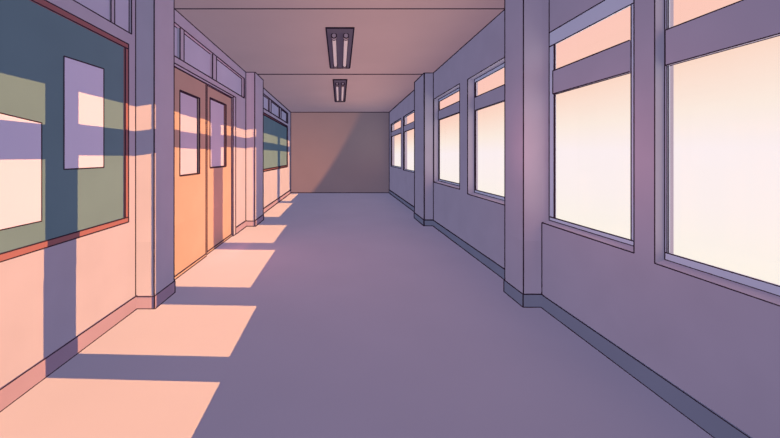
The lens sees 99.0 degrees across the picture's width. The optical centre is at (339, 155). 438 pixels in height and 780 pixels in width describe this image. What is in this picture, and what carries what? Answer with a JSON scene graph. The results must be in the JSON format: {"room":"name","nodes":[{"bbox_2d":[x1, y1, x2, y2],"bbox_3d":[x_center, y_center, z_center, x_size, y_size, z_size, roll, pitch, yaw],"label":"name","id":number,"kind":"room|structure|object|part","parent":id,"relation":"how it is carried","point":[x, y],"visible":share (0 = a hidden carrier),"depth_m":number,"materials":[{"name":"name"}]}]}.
{"room":"school corridor","nodes":[
{"label":"school corridor","id":0,"kind":"room"},
{"bbox_2d":[0,0,290,387],"bbox_3d":[-1.825,-0.136,4.833,0.199,2.891,13.667,0,0,0],"label":"wall","id":1,"kind":"structure","parent":0,"point":[38,319],"depth_m":2.27,"materials":[{"name":"white paint"}]},
{"bbox_2d":[0,0,128,262],"bbox_3d":[-1.736,-0.187,1.865,0.028,1.464,1.672,0,0,0],"label":"notice board","id":2,"kind":"object","parent":1,"relation":"attached to","point":[36,35],"visible":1,"depth_m":2.04,"materials":[{"name":"green wood"}]},
{"bbox_2d":[0,112,41,230],"bbox_3d":[-1.736,0.059,1.617,0.008,0.648,0.614,0,0,0],"label":"paper sheet","id":3,"kind":"object","parent":2,"relation":"attached to","point":[20,138],"visible":1,"depth_m":1.79,"materials":[{"name":"white paper"}]},
{"bbox_3d":[-1.736,0.519,1.866,0.028,0.051,1.670,0,0,0],"label":"frame rail","id":4,"kind":"part","parent":2,"relation":"part of","materials":[{"name":"brown wood"}]},
{"bbox_3d":[-1.736,-0.893,1.866,0.028,0.051,1.670,0,0,0],"label":"frame rail","id":5,"kind":"part","parent":2,"relation":"part of","materials":[{"name":"brown wood"}]},
{"bbox_2d":[63,56,103,169],"bbox_3d":[-1.736,-0.278,2.250,0.010,0.734,0.359,0,0,0],"label":"paper sheet","id":6,"kind":"object","parent":2,"relation":"attached to","point":[83,82],"visible":1,"depth_m":2.23,"materials":[{"name":"white paper"}]},
{"bbox_2d":[0,295,136,411],"bbox_3d":[-1.741,1.252,1.883,0.018,0.125,1.882,0,0,0],"label":"baseboard","id":7,"kind":"structure","parent":1,"relation":"attached to","point":[13,390],"depth_m":2.05,"materials":[{"name":"wood"}]},
{"bbox_2d":[75,0,129,31],"bbox_3d":[-1.771,-1.212,1.859,0.040,0.388,1.833,0,0,0],"label":"window","id":8,"kind":"structure","parent":1,"relation":"in","point":[117,12],"depth_m":2.56,"materials":[{"name":"glass"}]},
{"bbox_2d":[175,68,206,279],"bbox_3d":[-1.771,0.182,3.735,0.068,2.272,1.168,0,0,0],"label":"door","id":9,"kind":"structure","parent":1,"relation":"in","point":[190,93],"depth_m":3.86,"materials":[{"name":"brown wood"}]},
{"bbox_3d":[-1.788,-0.251,3.864,0.008,0.940,0.510,0,0,0],"label":"pane","id":10,"kind":"part","parent":9,"relation":"part of","materials":[{"name":"glass"}]},
{"bbox_3d":[-1.772,1.004,3.735,0.054,0.539,1.168,0,0,0],"label":"panel","id":11,"kind":"part","parent":9,"relation":"part of","materials":[{"name":"brown wood"}]},
{"bbox_3d":[-1.768,1.292,3.734,0.062,0.053,1.152,0,0,0],"label":"rail","id":12,"kind":"part","parent":9,"relation":"part of","materials":[{"name":"brown wood"}]},
{"bbox_2d":[175,63,235,235],"bbox_3d":[-1.768,0.165,4.340,0.069,2.312,2.364,0,0,0],"label":"door frame","id":13,"kind":"structure","parent":1,"relation":"attached to","point":[177,66],"depth_m":5.38,"materials":[{"name":"brown wood"}]},
{"bbox_2d":[175,26,241,95],"bbox_3d":[-1.787,-1.236,4.599,0.064,0.380,2.883,0,0,0],"label":"window","id":14,"kind":"structure","parent":1,"relation":"in","point":[187,49],"depth_m":4.38,"materials":[{"name":"glass"}]},
{"bbox_2d":[206,84,231,254],"bbox_3d":[-1.787,0.182,4.847,0.083,2.276,1.092,0,0,0],"label":"door","id":15,"kind":"structure","parent":1,"relation":"in","point":[218,104],"depth_m":4.82,"materials":[{"name":"brown wood"}]},
{"bbox_3d":[-1.808,-0.318,4.816,0.008,0.957,0.636,0,0,0],"label":"pane","id":16,"kind":"part","parent":15,"relation":"part of","materials":[{"name":"glass"}]},
{"bbox_3d":[-1.782,1.004,4.847,0.074,0.539,1.092,0,0,0],"label":"panel","id":17,"kind":"part","parent":15,"relation":"part of","materials":[{"name":"brown wood"}]},
{"bbox_3d":[-1.788,1.292,4.846,0.064,0.057,1.072,0,0,0],"label":"rail","id":18,"kind":"part","parent":15,"relation":"part of","materials":[{"name":"brown wood"}]},
{"bbox_2d":[236,220,246,233],"bbox_3d":[-1.738,1.252,5.814,0.025,0.139,0.607,0,0,0],"label":"baseboard","id":19,"kind":"structure","parent":1,"relation":"attached to","point":[240,227],"depth_m":5.80,"materials":[{"name":"wood"}]},
{"bbox_2d":[264,96,286,121],"bbox_3d":[-1.783,-1.260,8.885,0.077,0.378,4.276,0,0,0],"label":"window","id":20,"kind":"structure","parent":1,"relation":"in","point":[269,105],"depth_m":9.06,"materials":[{"name":"glass"}]},
{"bbox_2d":[264,113,287,171],"bbox_3d":[-1.728,-0.315,8.849,0.045,1.375,3.976,0,0,0],"label":"notice board","id":21,"kind":"object","parent":1,"relation":"attached to","point":[275,131],"visible":0.62,"depth_m":8.78,"materials":[{"name":"green wood"}]},
{"bbox_3d":[-1.728,-0.958,8.856,0.045,0.090,3.962,0,0,0],"label":"frame rail","id":22,"kind":"part","parent":21,"relation":"part of","materials":[{"name":"brown wood"}]},
{"bbox_3d":[-1.728,0.328,8.856,0.045,0.090,3.962,0,0,0],"label":"frame rail","id":23,"kind":"part","parent":21,"relation":"part of","materials":[{"name":"brown wood"}]},
{"bbox_2d":[264,189,290,212],"bbox_3d":[-1.738,1.252,9.207,0.048,0.162,4.920,0,0,0],"label":"baseboard","id":24,"kind":"structure","parent":1,"relation":"attached to","point":[272,204],"depth_m":9.03,"materials":[{"name":"wood"}]},
{"bbox_2d":[175,0,503,111],"bbox_3d":[0.000,-1.600,4.883,3.850,0.114,13.767,0,0,0],"label":"ceiling","id":25,"kind":"structure","parent":0,"point":[395,42],"depth_m":4.41,"materials":[{"name":"paint"}]},
{"bbox_2d":[325,27,354,68],"bbox_3d":[0.000,-1.522,4.900,0.363,0.088,1.827,0,0,0],"label":"ceiling light","id":26,"kind":"object","parent":25,"relation":"attached to","point":[339,39],"visible":1,"depth_m":4.59,"materials":[{"name":"grey metal"}]},
{"bbox_2d":[331,33,336,40],"bbox_3d":[-0.076,-1.520,4.206,0.078,0.078,0.093,0,0,0],"label":"socket","id":27,"kind":"object","parent":26,"relation":"attached to","point":[333,35],"depth_m":4.17,"materials":[{"name":"grey plastic"}]},
{"bbox_2d":[343,33,348,40],"bbox_3d":[0.076,-1.520,4.206,0.078,0.078,0.093,0,0,0],"label":"socket","id":28,"kind":"object","parent":26,"relation":"attached to","point":[345,35],"depth_m":4.17,"materials":[{"name":"grey plastic"}]},
{"bbox_2d":[333,79,346,101],"bbox_3d":[0.000,-1.522,8.032,0.312,0.099,2.709,0,0,0],"label":"ceiling light","id":29,"kind":"object","parent":25,"relation":"attached to","point":[339,85],"visible":1,"depth_m":7.57,"materials":[{"name":"grey metal"}]},
{"bbox_2d":[290,112,389,192],"bbox_3d":[0.000,-0.124,11.705,3.850,2.915,0.124,0,0,0],"label":"wall","id":30,"kind":"structure","parent":0,"point":[331,152],"depth_m":11.67,"materials":[{"name":"paint"}]},
{"bbox_2d":[0,193,712,437],"bbox_3d":[0.000,1.359,4.883,3.850,0.100,13.767,0,0,0],"label":"floor","id":31,"kind":"structure","parent":0,"point":[334,315],"depth_m":2.17,"materials":[{"name":"tile"}]},
{"bbox_2d":[135,0,175,308],"bbox_3d":[-1.666,-0.124,2.991,0.180,2.880,0.358,0,0,0],"label":"pillar","id":32,"kind":"structure","parent":31,"relation":"on","point":[155,282],"depth_m":2.82,"materials":[{"name":"paint"}]},
{"bbox_2d":[245,72,263,226],"bbox_3d":[-1.659,-0.124,6.433,0.208,2.894,0.668,0,0,0],"label":"pillar","id":33,"kind":"structure","parent":31,"relation":"on","point":[254,84],"depth_m":6.12,"materials":[{"name":"white paint"}]},
{"bbox_2d":[414,73,433,225],"bbox_3d":[1.659,-0.124,6.565,0.208,2.895,0.827,0,0,0],"label":"pillar","id":34,"kind":"structure","parent":31,"relation":"on","point":[424,85],"depth_m":6.17,"materials":[{"name":"paint"}]},
{"bbox_2d":[503,0,542,307],"bbox_3d":[1.666,-0.124,3.019,0.180,2.880,0.344,0,0,0],"label":"pillar","id":35,"kind":"structure","parent":31,"relation":"on","point":[522,282],"depth_m":2.86,"materials":[{"name":"paint"}]},
{"bbox_2d":[389,0,779,437],"bbox_3d":[1.812,-0.136,4.833,0.173,2.890,13.667,0,0,0],"label":"wall","id":36,"kind":"structure","parent":0,"point":[715,338],"depth_m":1.92,"materials":[{"name":"paint"}]},
{"bbox_2d":[391,119,400,167],"bbox_3d":[1.774,-0.369,10.386,0.053,1.456,1.900,0,0,0],"label":"window","id":37,"kind":"structure","parent":36,"relation":"in","point":[397,131],"depth_m":10.66,"materials":[{"name":"metal"}]},
{"bbox_2d":[389,189,413,211],"bbox_3d":[1.738,1.252,9.312,0.048,0.162,4.709,0,0,0],"label":"baseboard","id":38,"kind":"structure","parent":36,"relation":"attached to","point":[407,204],"depth_m":9.17,"materials":[{"name":"stone"}]},
{"bbox_2d":[404,111,413,171],"bbox_3d":[1.774,-0.353,8.038,0.048,1.483,2.161,0,0,0],"label":"window","id":39,"kind":"structure","parent":36,"relation":"in","point":[410,126],"depth_m":8.66,"materials":[{"name":"metal"}]},
{"bbox_2d":[438,88,458,184],"bbox_3d":[1.850,-0.291,5.500,0.047,1.555,1.359,0,0,0],"label":"window","id":40,"kind":"structure","parent":36,"relation":"in","point":[453,109],"depth_m":5.69,"materials":[{"name":"metal"}]},
{"bbox_2d":[433,220,503,279],"bbox_3d":[1.738,1.252,4.674,0.025,0.139,2.992,0,0,0],"label":"baseboard","id":41,"kind":"structure","parent":36,"relation":"attached to","point":[489,263],"depth_m":4.33,"materials":[{"name":"stone"}]},
{"bbox_2d":[474,63,503,199],"bbox_3d":[1.850,-0.268,3.855,0.042,1.579,1.356,0,0,0],"label":"window","id":42,"kind":"structure","parent":36,"relation":"in","point":[495,96],"depth_m":4.16,"materials":[{"name":"metal"}]},
{"bbox_2d":[549,0,632,244],"bbox_3d":[1.817,-0.248,2.414,0.040,1.651,0.900,0,0,0],"label":"window","id":43,"kind":"structure","parent":36,"relation":"in","point":[615,61],"depth_m":2.40,"materials":[{"name":"metal"}]},
{"bbox_2d":[540,293,751,437],"bbox_3d":[1.741,1.252,1.901,0.018,0.126,1.917,0,0,0],"label":"baseboard","id":44,"kind":"structure","parent":36,"relation":"attached to","point":[716,426],"depth_m":1.83,"materials":[{"name":"stone"}]},
{"bbox_2d":[664,0,779,295],"bbox_3d":[1.810,-0.237,1.391,0.036,1.668,0.897,0,0,0],"label":"window","id":45,"kind":"structure","parent":36,"relation":"in","point":[740,23],"depth_m":1.59,"materials":[{"name":"metal"}]}
]}

